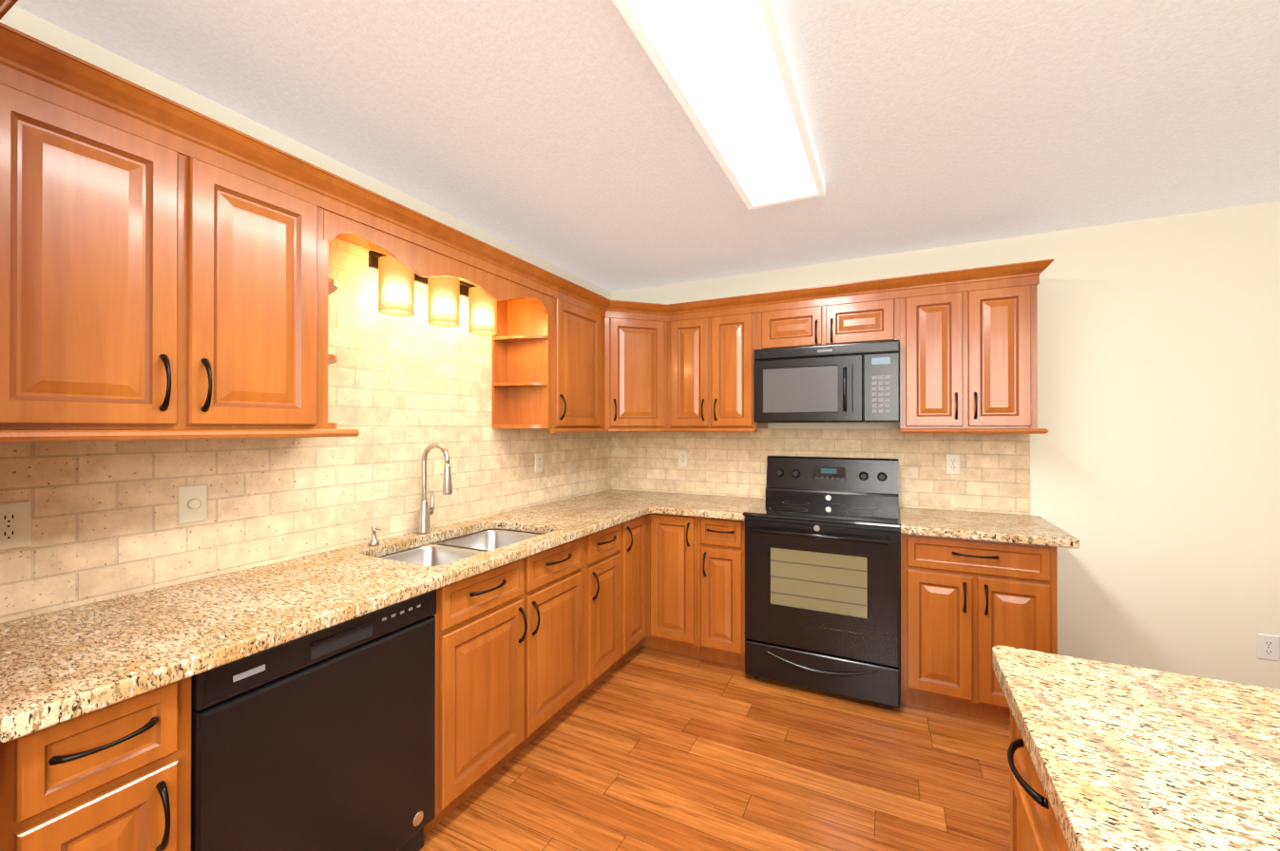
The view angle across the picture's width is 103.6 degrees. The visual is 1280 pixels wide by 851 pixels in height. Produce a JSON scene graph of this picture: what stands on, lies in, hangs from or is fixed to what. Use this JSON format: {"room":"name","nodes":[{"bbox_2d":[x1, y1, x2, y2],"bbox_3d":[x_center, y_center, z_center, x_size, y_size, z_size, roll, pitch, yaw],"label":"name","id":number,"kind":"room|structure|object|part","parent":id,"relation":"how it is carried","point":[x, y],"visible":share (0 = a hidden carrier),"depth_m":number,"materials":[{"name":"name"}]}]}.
{"room":"kitchen","nodes":[
{"label":"kitchen","id":0,"kind":"room"},
{"bbox_2d":[0,4,611,623],"bbox_3d":[-1.519,0.177,1.427,0.100,2.440,5.600,0,0,26],"label":"wall","id":1,"kind":"structure","parent":0,"point":[17,18],"depth_m":1.67,"materials":[{"name":"white paint"}]},
{"bbox_2d":[0,44,342,436],"bbox_3d":[-1.308,-0.370,1.373,0.323,0.761,0.746,0,0,26],"label":"upper cabinet","id":2,"kind":"object","parent":1,"relation":"attached to","point":[163,267],"depth_m":1.23,"materials":[{"name":"brown wood"}]},
{"bbox_2d":[270,208,338,429],"bbox_3d":[-1.127,-0.345,1.750,0.292,0.714,0.125,0,0,26],"label":"shelf","id":3,"kind":"object","parent":2,"relation":"attached to","point":[328,218],"depth_m":1.63,"materials":[{"name":"brown wood"}]},
{"bbox_2d":[0,237,611,623],"bbox_3d":[-0.921,-0.131,2.505,0.010,1.231,3.118,0,0,26],"label":"tile backsplash","id":4,"kind":"structure","parent":1,"relation":"attached to","point":[403,395],"depth_m":1.93,"materials":[{"name":"tile"}]},
{"bbox_2d":[0,500,30,551],"bbox_3d":[-1.544,0.246,1.232,0.008,0.116,0.072,0,0,26],"label":"electrical outlet","id":5,"kind":"object","parent":4,"relation":"attached to","point":[14,525],"visible":1,"depth_m":1.24,"materials":[{"name":"beige plastic"}]},
{"bbox_2d":[177,483,207,524],"bbox_3d":[-1.377,0.242,1.556,0.018,0.116,0.072,0,0,26],"label":"dimmer switch","id":6,"kind":"object","parent":4,"relation":"attached to","point":[192,504],"visible":1,"depth_m":1.55,"materials":[{"name":"beige plastic"}]},
{"bbox_2d":[368,249,496,335],"bbox_3d":[-0.914,-0.594,2.318,0.170,0.257,0.680,0,0,26],"label":"sconce","id":7,"kind":"object","parent":4,"relation":"attached to","point":[396,279],"visible":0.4,"depth_m":2.25,"materials":[{"name":"white glass"}]},
{"bbox_2d":[534,453,542,473],"bbox_3d":[-0.618,0.228,3.089,0.008,0.116,0.072,0,0,26],"label":"electrical outlet","id":8,"kind":"object","parent":4,"relation":"attached to","point":[538,462],"visible":1,"depth_m":3.08,"materials":[{"name":"beige plastic"}]},
{"bbox_2d":[501,284,608,432],"bbox_3d":[-0.485,-0.363,3.025,0.323,0.761,0.596,0,0,26],"label":"upper cabinet","id":9,"kind":"object","parent":1,"relation":"attached to","point":[555,338],"depth_m":2.79,"materials":[{"name":"brown wood"}]},
{"bbox_2d":[491,294,550,428],"bbox_3d":[-0.644,-0.342,2.720,0.292,0.714,0.125,0,0,26],"label":"shelf","id":10,"kind":"object","parent":9,"relation":"attached to","point":[521,345],"depth_m":2.75,"materials":[{"name":"brown wood"}]},
{"bbox_2d":[604,299,668,310],"bbox_3d":[-0.018,-0.394,3.292,0.274,0.801,0.274,0,0,26],"label":"upper cabinet","id":11,"kind":"object","parent":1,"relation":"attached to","point":[607,302],"depth_m":3.21,"materials":[{"name":"brown wood"}]},
{"bbox_2d":[608,303,668,432],"bbox_3d":[-0.088,-0.362,3.502,0.608,0.761,0.608,0,0,26],"label":"upper cabinet","id":12,"kind":"object","parent":1,"relation":"attached to","point":[638,333],"depth_m":3.28,"materials":[{"name":"brown wood"}]},
{"bbox_3d":[0.388,0.026,1.856,2.321,0.025,3.126,0,0,26],"label":"light rail molding","id":13,"kind":"part","parent":12,"relation":"part of","materials":[{"name":"brown wood"}]},
{"bbox_2d":[14,0,1279,292],"bbox_3d":[0.629,-1.097,0.361,4.900,0.100,5.800,0,0,26],"label":"ceiling","id":14,"kind":"structure","parent":0,"point":[563,135],"depth_m":1.68,"materials":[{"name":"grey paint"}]},
{"bbox_2d":[612,0,825,210],"bbox_3d":[0.238,-1.017,1.415,0.330,0.048,1.840,0,0,26],"label":"ceiling light fixture","id":15,"kind":"object","parent":14,"relation":"attached to","point":[726,69],"visible":1,"depth_m":1.48,"materials":[{"name":"white plastic"}]},
{"bbox_2d":[419,646,1010,850],"bbox_3d":[0.629,1.443,0.351,4.900,0.100,5.800,0,0,26],"label":"floor","id":16,"kind":"structure","parent":0,"point":[642,749],"depth_m":2.01,"materials":[{"name":"brown wood"}]},
{"bbox_2d":[0,0,18,19],"bbox_3d":[-1.492,0.294,0.587,0.693,2.199,0.923,0,0,26],"label":"pantry cabinet","id":17,"kind":"object","parent":16,"relation":"on","point":[6,6],"depth_m":0.95,"materials":[{"name":"brown wood"}]},
{"bbox_2d":[0,676,191,850],"bbox_3d":[-1.286,0.958,1.093,0.608,0.874,0.274,0,0,26],"label":"base cabinet","id":18,"kind":"object","parent":16,"relation":"on","point":[115,777],"depth_m":0.96,"materials":[{"name":"brown wood"}]},
{"bbox_3d":[-1.270,0.958,1.085,0.643,0.874,0.274,0,0,26],"label":"drawer door","id":19,"kind":"part","parent":18,"relation":"part of","materials":[{"name":"brown wood"}]},
{"bbox_2d":[191,590,436,850],"bbox_3d":[-1.069,0.963,1.496,0.602,0.868,0.632,0,0,26],"label":"dishwasher","id":20,"kind":"object","parent":16,"relation":"on","point":[323,740],"visible":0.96,"depth_m":1.32,"materials":[{"name":"black metal"}]},
{"bbox_2d":[423,534,592,836],"bbox_3d":[-0.736,0.963,2.198,0.608,0.874,0.915,0,0,26],"label":"base cabinet","id":21,"kind":"object","parent":16,"relation":"on","point":[528,650],"depth_m":1.96,"materials":[{"name":"brown wood"}]},
{"bbox_2d":[592,521,627,687],"bbox_3d":[-0.449,0.965,2.774,0.608,0.874,0.372,0,0,26],"label":"base cabinet","id":22,"kind":"object","parent":16,"relation":"on","point":[609,544],"depth_m":2.68,"materials":[{"name":"brown wood"}]},
{"bbox_3d":[-0.431,0.965,2.769,0.643,0.874,0.379,0,0,26],"label":"drawer door","id":23,"kind":"part","parent":22,"relation":"part of","materials":[{"name":"brown wood"}]},
{"bbox_2d":[627,514,649,657],"bbox_3d":[-0.298,0.966,3.076,0.608,0.874,0.305,0,0,26],"label":"base cabinet","id":24,"kind":"object","parent":16,"relation":"on","point":[638,528],"depth_m":2.98,"materials":[{"name":"brown wood"}]},
{"bbox_2d":[649,513,745,668],"bbox_3d":[0.447,0.966,3.230,0.629,0.874,0.609,0,0,26],"label":"base cabinet","id":25,"kind":"object","parent":16,"relation":"on","point":[697,563],"depth_m":2.96,"materials":[{"name":"brown wood"}]},
{"bbox_2d":[0,442,691,743],"bbox_3d":[-0.610,0.399,2.353,0.690,0.640,3.123,0,0,26],"label":"countertop","id":26,"kind":"structure","parent":25,"relation":"on","point":[63,665],"depth_m":1.34,"materials":[{"name":"stone"}]},
{"bbox_2d":[367,525,382,546],"bbox_3d":[-1.063,0.444,2.031,0.064,0.078,0.037,0,0,26],"label":"soap dispenser","id":27,"kind":"object","parent":26,"relation":"on","point":[373,542],"depth_m":2.03,"materials":[{"name":"silver metal"}]},
{"bbox_2d":[657,494,765,520],"bbox_3d":[0.468,0.508,3.189,0.553,0.040,0.663,0,0,26],"label":"countertop","id":28,"kind":"structure","parent":25,"relation":"on","point":[726,507],"depth_m":3.02,"materials":[{"name":"stone"}]},
{"bbox_3d":[0.588,0.966,3.141,0.298,0.874,0.643,0,0,26],"label":"drawer door","id":29,"kind":"part","parent":25,"relation":"part of","materials":[{"name":"brown wood"}]},
{"bbox_2d":[743,456,899,708],"bbox_3d":[1.039,0.799,2.852,0.763,1.205,0.704,0,0,26],"label":"electric range","id":30,"kind":"object","parent":16,"relation":"on","point":[822,574],"visible":1,"depth_m":2.62,"materials":[{"name":"black metal"}]},
{"bbox_2d":[899,533,1057,725],"bbox_3d":[1.691,0.964,2.610,0.612,0.874,0.609,0,0,26],"label":"base cabinet","id":31,"kind":"object","parent":16,"relation":"on","point":[961,600],"depth_m":2.36,"materials":[{"name":"brown wood"}]},
{"bbox_2d":[898,507,1079,549],"bbox_3d":[1.709,0.506,2.580,0.673,0.034,0.644,0,0,26],"label":"countertop","id":32,"kind":"structure","parent":31,"relation":"on","point":[999,527],"depth_m":2.42,"materials":[{"name":"stone"}]},
{"bbox_2d":[993,668,1071,850],"bbox_3d":[0.907,0.954,-0.340,1.556,0.874,2.459,0,0,26],"label":"kitchen island","id":33,"kind":"object","parent":16,"relation":"on","point":[1034,825],"depth_m":0.90,"materials":[{"name":"brown wood"}]},
{"bbox_2d":[992,646,1279,850],"bbox_3d":[0.927,0.494,-0.367,1.596,0.040,2.506,0,0,26],"label":"island countertop","id":34,"kind":"structure","parent":33,"relation":"on","point":[1127,758],"depth_m":0.74,"materials":[{"name":"beige stone"}]},
{"bbox_2d":[611,200,1279,689],"bbox_3d":[1.900,0.182,2.907,4.900,2.440,0.100,0,0,26],"label":"wall","id":35,"kind":"structure","parent":0,"point":[1155,470],"depth_m":2.52,"materials":[{"name":"white paint"}]},
{"bbox_2d":[668,299,767,432],"bbox_3d":[0.517,-0.362,3.360,0.598,0.761,0.323,0,0,26],"label":"upper cabinet","id":36,"kind":"object","parent":35,"relation":"attached to","point":[711,349],"depth_m":3.20,"materials":[{"name":"brown wood"}]},
{"bbox_2d":[760,295,824,349],"bbox_3d":[0.960,-0.599,3.140,0.389,0.288,0.323,0,0,26],"label":"upper cabinet","id":37,"kind":"object","parent":35,"relation":"attached to","point":[799,320],"depth_m":2.99,"materials":[{"name":"brown wood"}]},
{"bbox_2d":[611,428,1030,515],"bbox_3d":[0.945,0.254,3.321,2.620,0.469,0.010,0,0,26],"label":"tile backsplash","id":38,"kind":"structure","parent":35,"relation":"attached to","point":[994,477],"depth_m":3.16,"materials":[{"name":"tile"}]},
{"bbox_2d":[678,450,687,466],"bbox_3d":[0.308,0.237,3.628,0.072,0.116,0.008,0,0,26],"label":"electrical outlet","id":39,"kind":"object","parent":38,"relation":"attached to","point":[682,458],"visible":1,"depth_m":3.62,"materials":[{"name":"beige plastic"}]},
{"bbox_2d":[945,454,960,475],"bbox_3d":[1.793,0.222,2.888,0.072,0.116,0.008,0,0,26],"label":"electrical outlet","id":40,"kind":"object","parent":38,"relation":"attached to","point":[952,464],"visible":1,"depth_m":2.88,"materials":[{"name":"beige plastic"}]},
{"bbox_2d":[824,284,897,344],"bbox_3d":[1.308,-0.600,2.967,0.390,0.288,0.323,0,0,26],"label":"upper cabinet","id":41,"kind":"object","parent":35,"relation":"attached to","point":[864,315],"depth_m":2.82,"materials":[{"name":"brown wood"}]},
{"bbox_2d":[753,340,899,422],"bbox_3d":[1.107,-0.235,2.998,0.772,0.435,0.442,0,0,26],"label":"microwave","id":42,"kind":"object","parent":41,"relation":"attached to","point":[849,383],"visible":1,"depth_m":2.82,"materials":[{"name":"black"}]},
{"bbox_2d":[897,268,1041,432],"bbox_3d":[1.753,-0.364,2.744,0.601,0.761,0.323,0,0,26],"label":"upper cabinet","id":43,"kind":"object","parent":35,"relation":"attached to","point":[968,345],"depth_m":2.59,"materials":[{"name":"brown wood"}]},
{"bbox_2d":[1256,633,1279,661],"bbox_3d":[2.914,1.030,2.338,0.072,0.116,0.008,0,0,26],"label":"electrical outlet","id":44,"kind":"object","parent":35,"relation":"attached to","point":[1267,647],"visible":1,"depth_m":2.34,"materials":[{"name":"white plastic"}]}
]}

